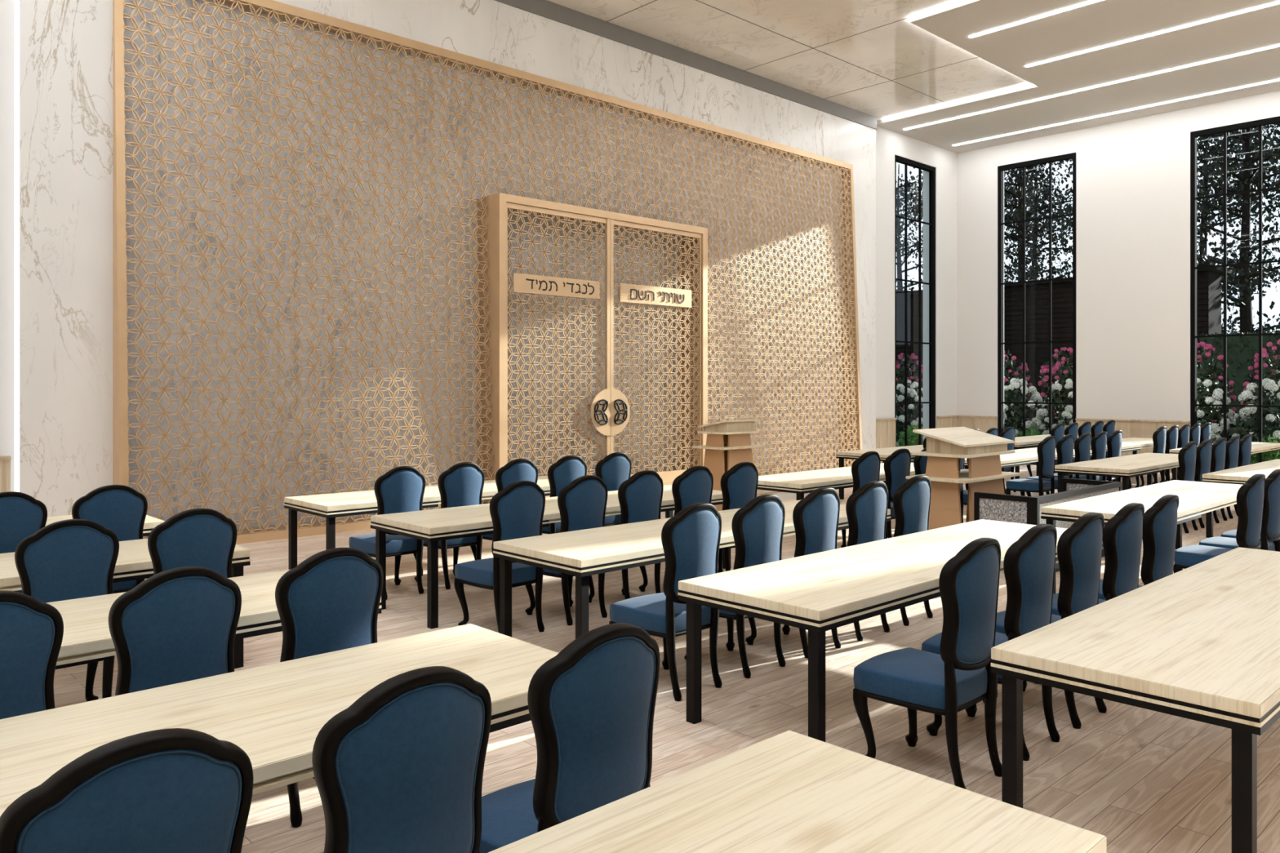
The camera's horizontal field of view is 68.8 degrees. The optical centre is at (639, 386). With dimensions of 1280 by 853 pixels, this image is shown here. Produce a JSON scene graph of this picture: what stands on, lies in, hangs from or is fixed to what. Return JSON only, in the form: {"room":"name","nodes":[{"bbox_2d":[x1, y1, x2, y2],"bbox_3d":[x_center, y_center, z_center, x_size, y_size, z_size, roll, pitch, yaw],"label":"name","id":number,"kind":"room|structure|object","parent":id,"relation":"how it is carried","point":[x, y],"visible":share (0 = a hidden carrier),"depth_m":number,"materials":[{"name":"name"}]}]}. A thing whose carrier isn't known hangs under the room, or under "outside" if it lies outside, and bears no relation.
{"room":"house of worship","nodes":[
{"label":"house of worship","id":0,"kind":"room"},
{"bbox_2d":[19,0,875,516],"bbox_3d":[-0.653,-1.858,14.790,15.516,7.300,0.170,0,0,-43],"label":"wall surround","id":1,"kind":"object","parent":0,"point":[66,46],"visible":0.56,"depth_m":9.87,"materials":[{"name":"white stone"}]},
{"bbox_2d":[14,0,19,492],"bbox_3d":[-6.318,-1.858,9.474,0.020,7.300,0.150,0,0,-43],"label":"led strip","id":2,"kind":"object","parent":1,"relation":"attached to","point":[16,2],"visible":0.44,"depth_m":9.42,"materials":[{"name":"plastic"}]},
{"bbox_2d":[0,0,956,538],"bbox_3d":[-0.833,-2.208,14.978,23.160,8.000,0.350,0,0,-43],"label":"wall","id":3,"kind":"structure","parent":0,"point":[140,249],"depth_m":12.21,"materials":[{"name":"grey stone"}]},
{"bbox_2d":[494,0,876,128],"bbox_3d":[-0.643,-5.633,14.779,15.516,0.250,0.200,0,0,-43],"label":"trim","id":4,"kind":"structure","parent":3,"relation":"attached to","point":[544,8],"depth_m":15.90,"materials":[{"name":"paint"}]},
{"bbox_2d":[894,155,935,462],"bbox_3d":[6.297,-1.693,21.548,1.810,6.970,0.120,0,0,-43],"label":"window","id":5,"kind":"structure","parent":3,"relation":"in","point":[931,170],"depth_m":21.73,"materials":[{"name":"black paint"}]},
{"bbox_2d":[875,415,958,463],"bbox_3d":[6.354,1.249,21.457,3.768,1.085,0.050,0,0,-43],"label":"wainscot","id":6,"kind":"structure","parent":3,"relation":"attached to","point":[886,427],"depth_m":20.70,"materials":[{"name":"brown wood"}]},
{"bbox_2d":[53,464,1279,852],"bbox_3d":[6.241,1.892,7.450,23.860,0.200,21.010,0,0,-43],"label":"floor","id":7,"kind":"structure","parent":0,"point":[1144,780],"depth_m":4.88,"materials":[{"name":"brown wood"}]},
{"bbox_2d":[0,491,47,593],"bbox_3d":[-4.239,1.235,6.202,0.533,1.114,0.608,0,0,-43],"label":"dining chair","id":8,"kind":"object","parent":7,"relation":"on","point":[22,515],"visible":0.33,"depth_m":6.03,"materials":[{"name":"blue fabric"}]},
{"bbox_2d":[0,590,63,719],"bbox_3d":[-2.339,1.235,3.266,0.533,1.114,0.608,0,0,-43],"label":"dining chair","id":9,"kind":"object","parent":7,"relation":"on","point":[32,629],"visible":0.44,"depth_m":3.16,"materials":[{"name":"fabric"}]},
{"bbox_2d":[14,519,119,702],"bbox_3d":[-3.082,1.235,4.946,0.533,1.114,0.608,0,0,-43],"label":"dining chair","id":10,"kind":"object","parent":7,"relation":"on","point":[68,559],"visible":0.45,"depth_m":4.75,"materials":[{"name":"fabric"}]},
{"bbox_2d":[71,484,147,593],"bbox_3d":[-3.807,1.235,6.609,0.533,1.114,0.608,0,0,-43],"label":"dining chair","id":11,"kind":"object","parent":7,"relation":"on","point":[122,509],"visible":0.33,"depth_m":6.43,"materials":[{"name":"fabric"}]},
{"bbox_2d":[0,538,250,668],"bbox_3d":[-4.040,1.417,5.131,3.400,0.750,0.920,0,0,-43],"label":"table","id":12,"kind":"object","parent":7,"relation":"on","point":[134,562],"visible":0.32,"depth_m":5.64,"materials":[{"name":"beige wood"}]},
{"bbox_2d":[0,728,253,852],"bbox_3d":[-1.153,1.235,2.003,0.533,1.114,0.608,0,0,-43],"label":"dining chair","id":13,"kind":"object","parent":7,"relation":"on","point":[171,790],"visible":1,"depth_m":1.80,"materials":[{"name":"fabric"}]},
{"bbox_2d":[108,566,241,696],"bbox_3d":[-1.883,1.235,3.695,0.533,1.114,0.608,0,0,-43],"label":"dining chair","id":14,"kind":"object","parent":7,"relation":"on","point":[180,624],"visible":0.52,"depth_m":3.46,"materials":[{"name":"fabric"}]},
{"bbox_2d":[147,508,237,577],"bbox_3d":[-2.637,1.235,5.364,0.533,1.114,0.608,0,0,-43],"label":"dining chair","id":15,"kind":"object","parent":7,"relation":"on","point":[206,538],"visible":0.44,"depth_m":5.15,"materials":[{"name":"fabric"}]},
{"bbox_2d":[46,569,381,665],"bbox_3d":[-2.853,1.417,3.869,3.400,0.750,0.920,0,0,-43],"label":"table","id":16,"kind":"object","parent":7,"relation":"on","point":[86,636],"visible":0.12,"depth_m":4.29,"materials":[{"name":"beige wood"}]},
{"bbox_2d":[0,623,558,816],"bbox_3d":[-1.667,1.417,2.606,3.400,0.750,0.920,0,0,-43],"label":"table","id":17,"kind":"object","parent":7,"relation":"on","point":[276,713],"visible":0.5,"depth_m":3.08,"materials":[{"name":"beige wood"}]},
{"bbox_2d":[275,547,383,827],"bbox_3d":[-1.438,1.235,4.113,0.533,1.114,0.608,0,0,-43],"label":"dining chair","id":18,"kind":"object","parent":7,"relation":"on","point":[329,602],"visible":0.52,"depth_m":3.87,"materials":[{"name":"fabric"}]},
{"bbox_2d":[348,466,425,599],"bbox_3d":[-2.178,1.235,8.139,0.533,1.114,0.608,0,0,-43],"label":"dining chair","id":19,"kind":"object","parent":7,"relation":"on","point":[401,489],"visible":0.63,"depth_m":7.96,"materials":[{"name":"fabric"}]},
{"bbox_2d":[311,666,491,852],"bbox_3d":[-0.709,1.235,2.421,0.533,1.114,0.608,0,0,-43],"label":"dining chair","id":20,"kind":"object","parent":7,"relation":"on","point":[400,769],"visible":1,"depth_m":2.19,"materials":[{"name":"fabric"}]},
{"bbox_2d":[284,475,550,569],"bbox_3d":[-1.786,1.417,9.593,3.400,0.750,0.920,0,0,-43],"label":"table","id":21,"kind":"object","parent":7,"relation":"on","point":[331,506],"visible":0.38,"depth_m":8.68,"materials":[{"name":"beige wood"}]},
{"bbox_2d":[413,462,484,589],"bbox_3d":[-1.734,1.235,8.557,0.533,1.114,0.608,0,0,-43],"label":"dining chair","id":22,"kind":"object","parent":7,"relation":"on","point":[462,484],"visible":0.54,"depth_m":8.33,"materials":[{"name":"fabric"}]},
{"bbox_2d":[112,0,862,544],"bbox_3d":[-0.581,-1.403,14.658,13.760,6.390,0.462,0,0,-43],"label":"lattice screen","id":23,"kind":"object","parent":7,"relation":"on","point":[850,399],"visible":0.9,"depth_m":12.09,"materials":[{"name":"beige wood"}]},
{"bbox_2d":[453,480,545,633],"bbox_3d":[-1.021,1.235,6.883,0.533,1.114,0.608,0,0,-43],"label":"dining chair","id":24,"kind":"object","parent":7,"relation":"on","point":[517,511],"visible":0.66,"depth_m":6.71,"materials":[{"name":"fabric"}]},
{"bbox_2d":[470,458,537,559],"bbox_3d":[-1.289,1.235,8.975,0.533,1.114,0.608,0,0,-43],"label":"dining chair","id":25,"kind":"object","parent":7,"relation":"on","point":[517,469],"visible":0.3,"depth_m":8.73,"materials":[{"name":"fabric"}]},
{"bbox_2d":[370,484,730,629],"bbox_3d":[-0.617,1.417,8.349,3.400,0.750,0.920,0,0,-43],"label":"table","id":26,"kind":"object","parent":7,"relation":"on","point":[430,526],"visible":0.59,"depth_m":7.39,"materials":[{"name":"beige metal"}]},
{"bbox_2d":[542,455,586,533],"bbox_3d":[-0.857,1.235,9.381,0.533,1.114,0.608,0,0,-43],"label":"dining chair","id":27,"kind":"object","parent":7,"relation":"on","point":[561,473],"visible":0.38,"depth_m":9.12,"materials":[{"name":"fabric"}]},
{"bbox_2d":[524,475,608,626],"bbox_3d":[-0.564,1.235,7.312,0.533,1.114,0.608,0,0,-43],"label":"dining chair","id":28,"kind":"object","parent":7,"relation":"on","point":[582,503],"visible":0.62,"depth_m":7.08,"materials":[{"name":"fabric"}]},
{"bbox_2d":[479,622,659,852],"bbox_3d":[-0.264,1.235,2.839,0.533,1.114,0.608,0,0,-43],"label":"dining chair","id":29,"kind":"object","parent":7,"relation":"on","point":[592,704],"visible":0.82,"depth_m":2.61,"materials":[{"name":"fabric"}]},
{"bbox_2d":[595,452,631,526],"bbox_3d":[-0.412,1.235,9.799,0.533,1.114,0.608,0,0,-43],"label":"dining chair","id":30,"kind":"object","parent":7,"relation":"on","point":[615,468],"visible":0.38,"depth_m":9.58,"materials":[{"name":"fabric"}]},
{"bbox_2d":[588,470,663,603],"bbox_3d":[-0.132,1.235,7.718,0.533,1.114,0.608,0,0,-43],"label":"dining chair","id":31,"kind":"object","parent":7,"relation":"on","point":[640,496],"visible":0.48,"depth_m":7.48,"materials":[{"name":"fabric"}]},
{"bbox_2d":[608,502,721,701],"bbox_3d":[0.166,1.235,5.620,0.533,1.114,0.608,0,0,-43],"label":"dining chair","id":32,"kind":"object","parent":7,"relation":"on","point":[691,539],"visible":0.72,"depth_m":5.41,"materials":[{"name":"fabric"}]},
{"bbox_2d":[639,466,713,591],"bbox_3d":[0.313,1.235,8.136,0.533,1.114,0.608,0,0,-43],"label":"dining chair","id":33,"kind":"object","parent":7,"relation":"on","point":[695,485],"visible":0.38,"depth_m":7.89,"materials":[{"name":"fabric"}]},
{"bbox_2d":[493,499,890,639],"bbox_3d":[0.570,1.417,7.086,3.400,0.750,0.920,0,0,-43],"label":"table","id":34,"kind":"object","parent":7,"relation":"on","point":[580,553],"visible":0.46,"depth_m":6.17,"materials":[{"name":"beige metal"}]},
{"bbox_2d":[692,419,765,511],"bbox_3d":[1.274,1.133,13.342,0.910,1.318,0.600,0,0,-43],"label":"lectern","id":35,"kind":"object","parent":7,"relation":"on","point":[728,442],"visible":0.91,"depth_m":13.13,"materials":[{"name":"brown wood"}]},
{"bbox_2d":[692,444,765,449],"bbox_3d":[1.274,0.863,13.342,0.910,0.028,0.600,0,0,-43],"label":"shelf","id":36,"kind":"object","parent":35,"relation":"attached to","point":[708,446],"depth_m":13.13,"materials":[{"name":"brown wood"}]},
{"bbox_2d":[660,489,809,515],"bbox_3d":[0.414,1.719,14.126,5.290,0.145,1.660,0,0,-43],"label":"platform","id":37,"kind":"object","parent":7,"relation":"on","point":[783,495],"depth_m":14.69,"materials":[{"name":"white stone"}]},
{"bbox_2d":[476,192,707,503],"bbox_3d":[-0.585,-0.516,14.575,4.239,4.325,0.576,0,0,-43],"label":"torah ark","id":38,"kind":"object","parent":37,"relation":"on","point":[610,411],"visible":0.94,"depth_m":14.18,"materials":[{"name":"beige wood"}]},
{"bbox_2d":[684,494,786,678],"bbox_3d":[0.623,1.235,6.049,0.533,1.114,0.608,0,0,-43],"label":"dining chair","id":39,"kind":"object","parent":7,"relation":"on","point":[757,526],"visible":0.56,"depth_m":5.79,"materials":[{"name":"fabric"}]},
{"bbox_2d":[717,462,758,573],"bbox_3d":[0.757,1.235,8.554,0.533,1.114,0.608,0,0,-43],"label":"dining chair","id":40,"kind":"object","parent":7,"relation":"on","point":[739,484],"visible":0.48,"depth_m":8.30,"materials":[{"name":"fabric"}]},
{"bbox_2d":[745,487,840,658],"bbox_3d":[1.067,1.235,6.467,0.533,1.114,0.608,0,0,-43],"label":"dining chair","id":41,"kind":"object","parent":7,"relation":"on","point":[815,517],"visible":0.53,"depth_m":6.21,"materials":[{"name":"fabric"}]},
{"bbox_2d":[488,730,1106,852],"bbox_3d":[-0.472,1.417,1.335,3.400,0.750,0.920,0,0,-43],"label":"table","id":42,"kind":"object","parent":7,"relation":"on","point":[788,791],"visible":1,"depth_m":2.27,"materials":[{"name":"beige wood"}]},
{"bbox_2d":[757,462,915,500],"bbox_3d":[2.635,1.417,11.404,3.400,0.750,0.920,0,0,-43],"label":"table","id":43,"kind":"object","parent":7,"relation":"on","point":[802,482],"visible":0.27,"depth_m":10.43,"materials":[{"name":"beige wood"}]},
{"bbox_2d":[840,451,880,547],"bbox_3d":[2.243,1.235,9.950,0.533,1.114,0.608,0,0,-43],"label":"dining chair","id":44,"kind":"object","parent":7,"relation":"on","point":[865,468],"visible":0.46,"depth_m":9.68,"materials":[{"name":"fabric"}]},
{"bbox_2d":[845,480,889,641],"bbox_3d":[1.499,1.235,6.873,0.533,1.114,0.608,0,0,-43],"label":"dining chair","id":45,"kind":"object","parent":7,"relation":"on","point":[866,508],"visible":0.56,"depth_m":6.62,"materials":[{"name":"fabric"}]},
{"bbox_2d":[835,444,923,499],"bbox_3d":[4.664,1.417,15.655,3.400,0.750,0.920,0,0,-43],"label":"table","id":46,"kind":"object","parent":7,"relation":"on","point":[884,453],"visible":0.3,"depth_m":14.80,"materials":[{"name":"beige wood"}]},
{"bbox_2d":[677,519,1102,742],"bbox_3d":[1.756,1.417,5.824,3.400,0.750,0.920,0,0,-43],"label":"table","id":47,"kind":"object","parent":7,"relation":"on","point":[817,593],"visible":0.63,"depth_m":4.97,"materials":[{"name":"beige wood"}]},
{"bbox_2d":[884,448,911,537],"bbox_3d":[2.675,1.235,10.356,0.533,1.114,0.608,0,0,-43],"label":"dining chair","id":48,"kind":"object","parent":7,"relation":"on","point":[896,465],"visible":0.48,"depth_m":10.09,"materials":[{"name":"fabric"}]},
{"bbox_2d":[893,475,933,626],"bbox_3d":[1.944,1.235,7.291,0.533,1.114,0.608,0,0,-43],"label":"dining chair","id":49,"kind":"object","parent":7,"relation":"on","point":[912,500],"visible":0.48,"depth_m":7.03,"materials":[{"name":"fabric"}]},
{"bbox_2d":[853,537,1001,789],"bbox_3d":[1.364,1.235,4.370,0.533,1.114,0.608,0,0,-43],"label":"dining chair","id":50,"kind":"object","parent":7,"relation":"on","point":[949,682],"visible":0.93,"depth_m":4.17,"materials":[{"name":"fabric"}]},
{"bbox_2d":[906,426,1022,529],"bbox_3d":[3.468,1.124,9.963,1.260,1.335,0.670,0,0,-43],"label":"lectern","id":51,"kind":"object","parent":7,"relation":"on","point":[945,446],"visible":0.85,"depth_m":9.67,"materials":[{"name":"brown wood"}]},
{"bbox_2d":[911,450,1015,458],"bbox_3d":[3.461,0.711,9.970,1.080,0.028,0.610,0,0,-43],"label":"shelf","id":52,"kind":"object","parent":51,"relation":"attached to","point":[930,454],"depth_m":9.67,"materials":[{"name":"brown wood"}]},
{"bbox_2d":[906,469,1022,484],"bbox_3d":[3.468,0.956,9.963,1.260,0.028,0.670,0,0,-43],"label":"shelf","id":53,"kind":"object","parent":51,"relation":"attached to","point":[963,477],"depth_m":9.67,"materials":[{"name":"brown wood"}]},
{"bbox_2d":[921,524,1060,760],"bbox_3d":[1.809,1.235,4.787,0.533,1.114,0.608,0,0,-43],"label":"dining chair","id":54,"kind":"object","parent":7,"relation":"on","point":[1028,562],"visible":0.63,"depth_m":4.53,"materials":[{"name":"fabric"}]},
{"bbox_2d":[964,447,1091,475],"bbox_3d":[5.834,1.417,14.411,3.400,0.750,0.920,0,0,-43],"label":"table","id":55,"kind":"object","parent":7,"relation":"on","point":[1021,456],"visible":0.13,"depth_m":13.77,"materials":[{"name":"beige wood"}]},
{"bbox_2d":[1005,435,1056,496],"bbox_3d":[5.430,1.235,12.945,0.533,1.114,0.608,0,0,-43],"label":"dining chair","id":56,"kind":"object","parent":7,"relation":"on","point":[1046,450],"visible":0.8,"depth_m":12.73,"materials":[{"name":"fabric"}]},
{"bbox_2d":[982,512,1106,728],"bbox_3d":[2.241,1.235,5.193,0.533,1.114,0.608,0,0,-43],"label":"dining chair","id":57,"kind":"object","parent":7,"relation":"on","point":[1079,547],"visible":0.59,"depth_m":4.93,"materials":[{"name":"fabric"}]},
{"bbox_2d":[973,478,1121,572],"bbox_3d":[4.260,1.417,9.668,2.100,0.750,0.625,0,0,-43],"label":"barrier","id":58,"kind":"object","parent":7,"relation":"on","point":[987,506],"visible":0.42,"depth_m":9.06,"materials":[{"name":"black metal"}]},
{"bbox_2d":[1025,434,1074,496],"bbox_3d":[5.886,1.235,13.374,0.533,1.114,0.608,0,0,-43],"label":"dining chair","id":59,"kind":"object","parent":7,"relation":"on","point":[1064,446],"visible":0.44,"depth_m":13.11,"materials":[{"name":"fabric"}]},
{"bbox_2d":[1045,432,1091,494],"bbox_3d":[6.319,1.235,13.780,0.533,1.114,0.608,0,0,-43],"label":"dining chair","id":60,"kind":"object","parent":7,"relation":"on","point":[1082,444],"visible":0.52,"depth_m":13.52,"materials":[{"name":"fabric"}]},
{"bbox_2d":[1035,502,1144,684],"bbox_3d":[2.686,1.235,5.611,0.533,1.114,0.608,0,0,-43],"label":"dining chair","id":61,"kind":"object","parent":7,"relation":"on","point":[1122,540],"visible":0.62,"depth_m":5.35,"materials":[{"name":"fabric"}]},
{"bbox_2d":[1079,431,1107,480],"bbox_3d":[6.776,1.235,14.210,0.533,1.114,0.608,0,0,-43],"label":"dining chair","id":62,"kind":"object","parent":7,"relation":"on","point":[1099,442],"visible":0.39,"depth_m":13.94,"materials":[{"name":"fabric"}]},
{"bbox_2d":[1054,453,1179,492],"bbox_3d":[7.021,1.417,13.148,3.400,0.750,0.920,0,0,-43],"label":"table","id":63,"kind":"object","parent":7,"relation":"on","point":[1125,467],"visible":0.62,"depth_m":12.30,"materials":[{"name":"beige wood"}]},
{"bbox_2d":[991,546,1279,852],"bbox_3d":[2.951,1.417,4.552,3.400,0.750,0.920,0,0,-43],"label":"table","id":64,"kind":"object","parent":7,"relation":"on","point":[1200,642],"visible":0.94,"depth_m":3.68,"materials":[{"name":"beige wood"}]},
{"bbox_2d":[1098,494,1178,599],"bbox_3d":[3.130,1.235,6.029,0.533,1.114,0.608,0,0,-43],"label":"dining chair","id":65,"kind":"object","parent":7,"relation":"on","point":[1160,520],"visible":0.48,"depth_m":5.76,"materials":[{"name":"fabric"}]},
{"bbox_2d":[1040,480,1242,594],"bbox_3d":[5.008,1.417,8.879,3.400,0.750,0.920,0,0,-43],"label":"table","id":66,"kind":"object","parent":7,"relation":"on","point":[1196,499],"visible":0.42,"depth_m":8.56,"materials":[{"name":"beige wood"}]},
{"bbox_2d":[1128,426,1166,488],"bbox_3d":[8.665,1.235,15.985,0.533,1.114,0.608,0,0,-43],"label":"dining chair","id":67,"kind":"object","parent":7,"relation":"on","point":[1158,436],"visible":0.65,"depth_m":15.73,"materials":[{"name":"fabric"}]},
{"bbox_2d":[1177,441,1198,533],"bbox_3d":[6.617,1.235,11.682,0.533,1.114,0.608,0,0,-43],"label":"dining chair","id":68,"kind":"object","parent":7,"relation":"on","point":[1187,455],"visible":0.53,"depth_m":11.41,"materials":[{"name":"fabric"}]},
{"bbox_2d":[1194,439,1212,528],"bbox_3d":[7.073,1.235,12.111,0.533,1.114,0.608,0,0,-43],"label":"dining chair","id":69,"kind":"object","parent":7,"relation":"on","point":[1203,453],"visible":0.41,"depth_m":11.83,"materials":[{"name":"fabric"}]},
{"bbox_2d":[1194,435,1239,519],"bbox_3d":[7.962,1.235,12.947,0.533,1.114,0.608,0,0,-43],"label":"dining chair","id":70,"kind":"object","parent":7,"relation":"on","point":[1232,452],"visible":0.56,"depth_m":12.66,"materials":[{"name":"fabric"}]},
{"bbox_2d":[1209,437,1226,523],"bbox_3d":[7.505,1.235,12.518,0.533,1.114,0.608,0,0,-43],"label":"dining chair","id":71,"kind":"object","parent":7,"relation":"on","point":[1219,447],"visible":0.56,"depth_m":12.25,"materials":[{"name":"fabric"}]},
{"bbox_2d":[1173,473,1265,573],"bbox_3d":[4.616,1.235,7.425,0.533,1.114,0.608,0,0,-43],"label":"dining chair","id":72,"kind":"object","parent":7,"relation":"on","point":[1250,496],"visible":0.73,"depth_m":7.17,"materials":[{"name":"fabric"}]},
{"bbox_2d":[1199,469,1279,551],"bbox_3d":[5.048,1.235,7.831,0.533,1.114,0.608,0,0,-43],"label":"dining chair","id":73,"kind":"object","parent":7,"relation":"on","point":[1270,526],"visible":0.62,"depth_m":7.57,"materials":[{"name":"fabric"}]},
{"bbox_2d":[1202,458,1279,537],"bbox_3d":[8.207,1.417,11.886,3.400,0.750,0.920,0,0,-43],"label":"table","id":74,"kind":"object","parent":7,"relation":"on","point":[1238,475],"visible":0.66,"depth_m":11.05,"materials":[{"name":"beige wood"}]},
{"bbox_2d":[546,0,1031,120],"bbox_3d":[6.241,-5.908,7.450,23.860,0.300,21.010,0,0,-43],"label":"ceiling","id":75,"kind":"structure","parent":0,"point":[900,49],"depth_m":15.82,"materials":[{"name":"stone"}]},
{"bbox_2d":[876,0,1279,153],"bbox_3d":[11.703,-5.718,12.583,8.170,0.080,20.310,0,0,-43],"label":"ceiling","id":76,"kind":"structure","parent":0,"point":[1104,22],"depth_m":16.22,"materials":[{"name":"paint"}]},
{"bbox_2d":[882,0,1034,120],"bbox_3d":[10.455,-5.737,11.266,4.572,0.034,20.100,0,0,-43],"label":"recessed light","id":77,"kind":"object","parent":76,"relation":"in","point":[962,1],"visible":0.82,"depth_m":18.24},
{"bbox_2d":[903,44,1279,129],"bbox_3d":[12.498,-5.672,13.570,0.085,0.012,19.460,0,0,-43],"label":"recessed light","id":78,"kind":"object","parent":76,"relation":"in","point":[1278,45],"visible":1,"depth_m":17.54,"materials":[{"name":"plastic"}]},
{"bbox_2d":[952,78,1279,146],"bbox_3d":[14.019,-5.672,14.959,0.085,0.012,19.400,0,0,-43],"label":"recessed light","id":79,"kind":"object","parent":76,"relation":"in","point":[1275,80],"visible":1,"depth_m":19.21,"materials":[{"name":"plastic"}]},
{"bbox_2d":[1025,0,1279,66],"bbox_3d":[12.253,-5.672,10.822,0.085,0.012,15.790,0,0,-43],"label":"recessed light","id":80,"kind":"object","parent":76,"relation":"in","point":[1278,2],"visible":1,"depth_m":14.99,"materials":[{"name":"plastic"}]},
{"bbox_2d":[956,90,1279,430],"bbox_3d":[14.687,-2.208,15.628,0.350,8.000,20.660,0,0,-43],"label":"wall","id":81,"kind":"structure","parent":0,"point":[1133,175],"depth_m":20.04,"materials":[{"name":"white paint"}]},
{"bbox_2d":[997,152,1075,448],"bbox_3d":[9.107,-1.698,21.427,0.120,6.980,1.815,0,0,-43],"label":"window","id":82,"kind":"structure","parent":81,"relation":"in","point":[1069,156],"depth_m":21.63,"materials":[{"name":"black paint"}]},
{"bbox_2d":[957,415,1190,472],"bbox_3d":[14.679,1.249,15.345,0.050,1.085,20.260,0,0,-43],"label":"wainscot","id":83,"kind":"structure","parent":81,"relation":"attached to","point":[1144,428],"depth_m":19.93,"materials":[{"name":"brown wood"}]},
{"bbox_2d":[1190,115,1279,462],"bbox_3d":[11.901,-1.698,18.454,0.120,6.980,1.815,0,0,-43],"label":"window","id":84,"kind":"structure","parent":81,"relation":"in","point":[1193,135],"depth_m":18.66,"materials":[{"name":"black paint"}]},
{"label":"outside","id":85,"kind":"structure","parent":0,"visible":0},
{"bbox_2d":[896,431,1253,464],"bbox_3d":[27.985,1.942,46.884,115.000,0.200,150.000,0,0,-43],"label":"ground","id":86,"kind":"structure","parent":85,"point":[897,444],"depth_m":28.93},
{"bbox_2d":[896,164,923,292],"bbox_3d":[16.050,-5.973,57.144,9.494,15.652,9.105,0,0,23],"label":"tree","id":87,"kind":"object","parent":86,"relation":"on","point":[910,196],"visible":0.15,"depth_m":57.01,"materials":[{"name":"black plant"}]},
{"bbox_2d":[896,379,923,444],"bbox_3d":[7.417,0.860,26.091,1.415,2.088,1.394,0,0,-36],"label":"hydrangea bush","id":88,"kind":"object","parent":86,"relation":"on","point":[912,388],"visible":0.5,"depth_m":25.77,"materials":[{"name":"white plant"}]},
{"bbox_2d":[896,352,923,444],"bbox_3d":[8.094,0.450,28.333,1.476,2.931,1.425,0,0,-21],"label":"flowering shrub","id":89,"kind":"object","parent":86,"relation":"on","point":[900,361],"visible":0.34,"depth_m":28.18,"materials":[{"name":"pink plant"}]},
{"bbox_2d":[915,159,1072,287],"bbox_3d":[18.812,-5.973,46.595,9.105,15.652,9.494,0,0,7],"label":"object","id":90,"kind":"object","parent":86,"relation":"on","point":[1018,211],"visible":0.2,"depth_m":45.51,"materials":[{"name":"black plant"}]},
{"bbox_2d":[1004,349,1032,429],"bbox_3d":[10.179,0.422,25.963,1.480,2.926,1.460,0,0,-43],"label":"flowering shrub","id":91,"kind":"object","parent":86,"relation":"on","point":[1007,370],"visible":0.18,"depth_m":25.66,"materials":[{"name":"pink plant"}]},
{"bbox_2d":[1004,377,1043,448],"bbox_3d":[9.600,0.818,23.959,1.375,2.067,1.415,0,0,31],"label":"hydrangea bush","id":92,"kind":"object","parent":86,"relation":"on","point":[1010,420],"visible":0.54,"depth_m":23.68,"materials":[{"name":"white plant"}]},
{"bbox_2d":[1004,161,1072,282],"bbox_3d":[25.252,-6.893,60.690,10.611,17.494,10.176,0,0,-8],"label":"tree","id":93,"kind":"object","parent":86,"relation":"on","point":[1030,182],"visible":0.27,"depth_m":60.34,"materials":[{"name":"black plant"}]},
{"bbox_2d":[1035,378,1072,435],"bbox_3d":[10.426,0.834,22.806,1.412,2.048,1.402,0,0,-27],"label":"hydrangea bush","id":94,"kind":"object","parent":86,"relation":"on","point":[1067,394],"visible":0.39,"depth_m":22.68,"materials":[{"name":"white plant"}]},
{"bbox_2d":[1037,346,1072,427],"bbox_3d":[11.168,0.409,24.643,1.431,2.869,1.464,0,0,-43],"label":"flowering shrub","id":95,"kind":"object","parent":86,"relation":"on","point":[1056,368],"visible":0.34,"depth_m":24.48,"materials":[{"name":"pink plant"}]},
{"bbox_2d":[896,266,1231,431],"bbox_3d":[15.208,-1.233,40.365,1.950,6.150,17.600,0,0,-43],"label":"garden shed","id":96,"kind":"object","parent":86,"relation":"on","point":[1208,279],"visible":0.16,"depth_m":38.17,"materials":[{"name":"wood"}]},
{"bbox_2d":[1196,377,1236,444],"bbox_3d":[12.527,0.831,20.840,1.423,2.030,1.385,0,0,-10],"label":"hydrangea bush","id":97,"kind":"object","parent":86,"relation":"on","point":[1216,399],"visible":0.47,"depth_m":20.52,"materials":[{"name":"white plant"}]},
{"bbox_2d":[1196,341,1236,443],"bbox_3d":[13.426,0.405,22.351,1.439,2.951,1.430,0,0,33],"label":"flowering shrub","id":98,"kind":"object","parent":86,"relation":"on","point":[1217,384],"visible":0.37,"depth_m":22.12,"materials":[{"name":"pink plant"}]},
{"bbox_2d":[1196,123,1279,333],"bbox_3d":[25.032,-5.973,39.148,9.494,15.652,9.105,0,0,4],"label":"tree","id":99,"kind":"object","parent":86,"relation":"on","point":[1245,299],"visible":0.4,"depth_m":38.74,"materials":[{"name":"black plant"}]},
{"bbox_2d":[1196,329,1279,440],"bbox_3d":[22.513,0.058,26.493,1.268,3.706,11.892,0,0,-43],"label":"clipped hedge","id":100,"kind":"object","parent":86,"relation":"on","point":[1241,350],"visible":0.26,"depth_m":29.65,"materials":[{"name":"green plant"}]},
{"bbox_2d":[1196,124,1279,333],"bbox_3d":[30.773,-6.893,51.084,10.176,17.494,10.611,0,0,-24],"label":"tree","id":101,"kind":"object","parent":86,"relation":"on","point":[1204,244],"visible":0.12,"depth_m":50.05,"materials":[{"name":"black plant"}]},
{"bbox_2d":[1231,377,1279,464],"bbox_3d":[13.341,0.857,19.720,1.388,2.053,1.408,0,0,-35],"label":"hydrangea bush","id":102,"kind":"object","parent":86,"relation":"on","point":[1242,414],"visible":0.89,"depth_m":19.67,"materials":[{"name":"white plant"}]},
{"bbox_2d":[1240,339,1279,442],"bbox_3d":[14.455,0.417,21.148,1.404,2.957,1.434,0,0,-31],"label":"flowering shrub","id":103,"kind":"object","parent":86,"relation":"on","point":[1270,370],"visible":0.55,"depth_m":21.13,"materials":[{"name":"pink plant"}]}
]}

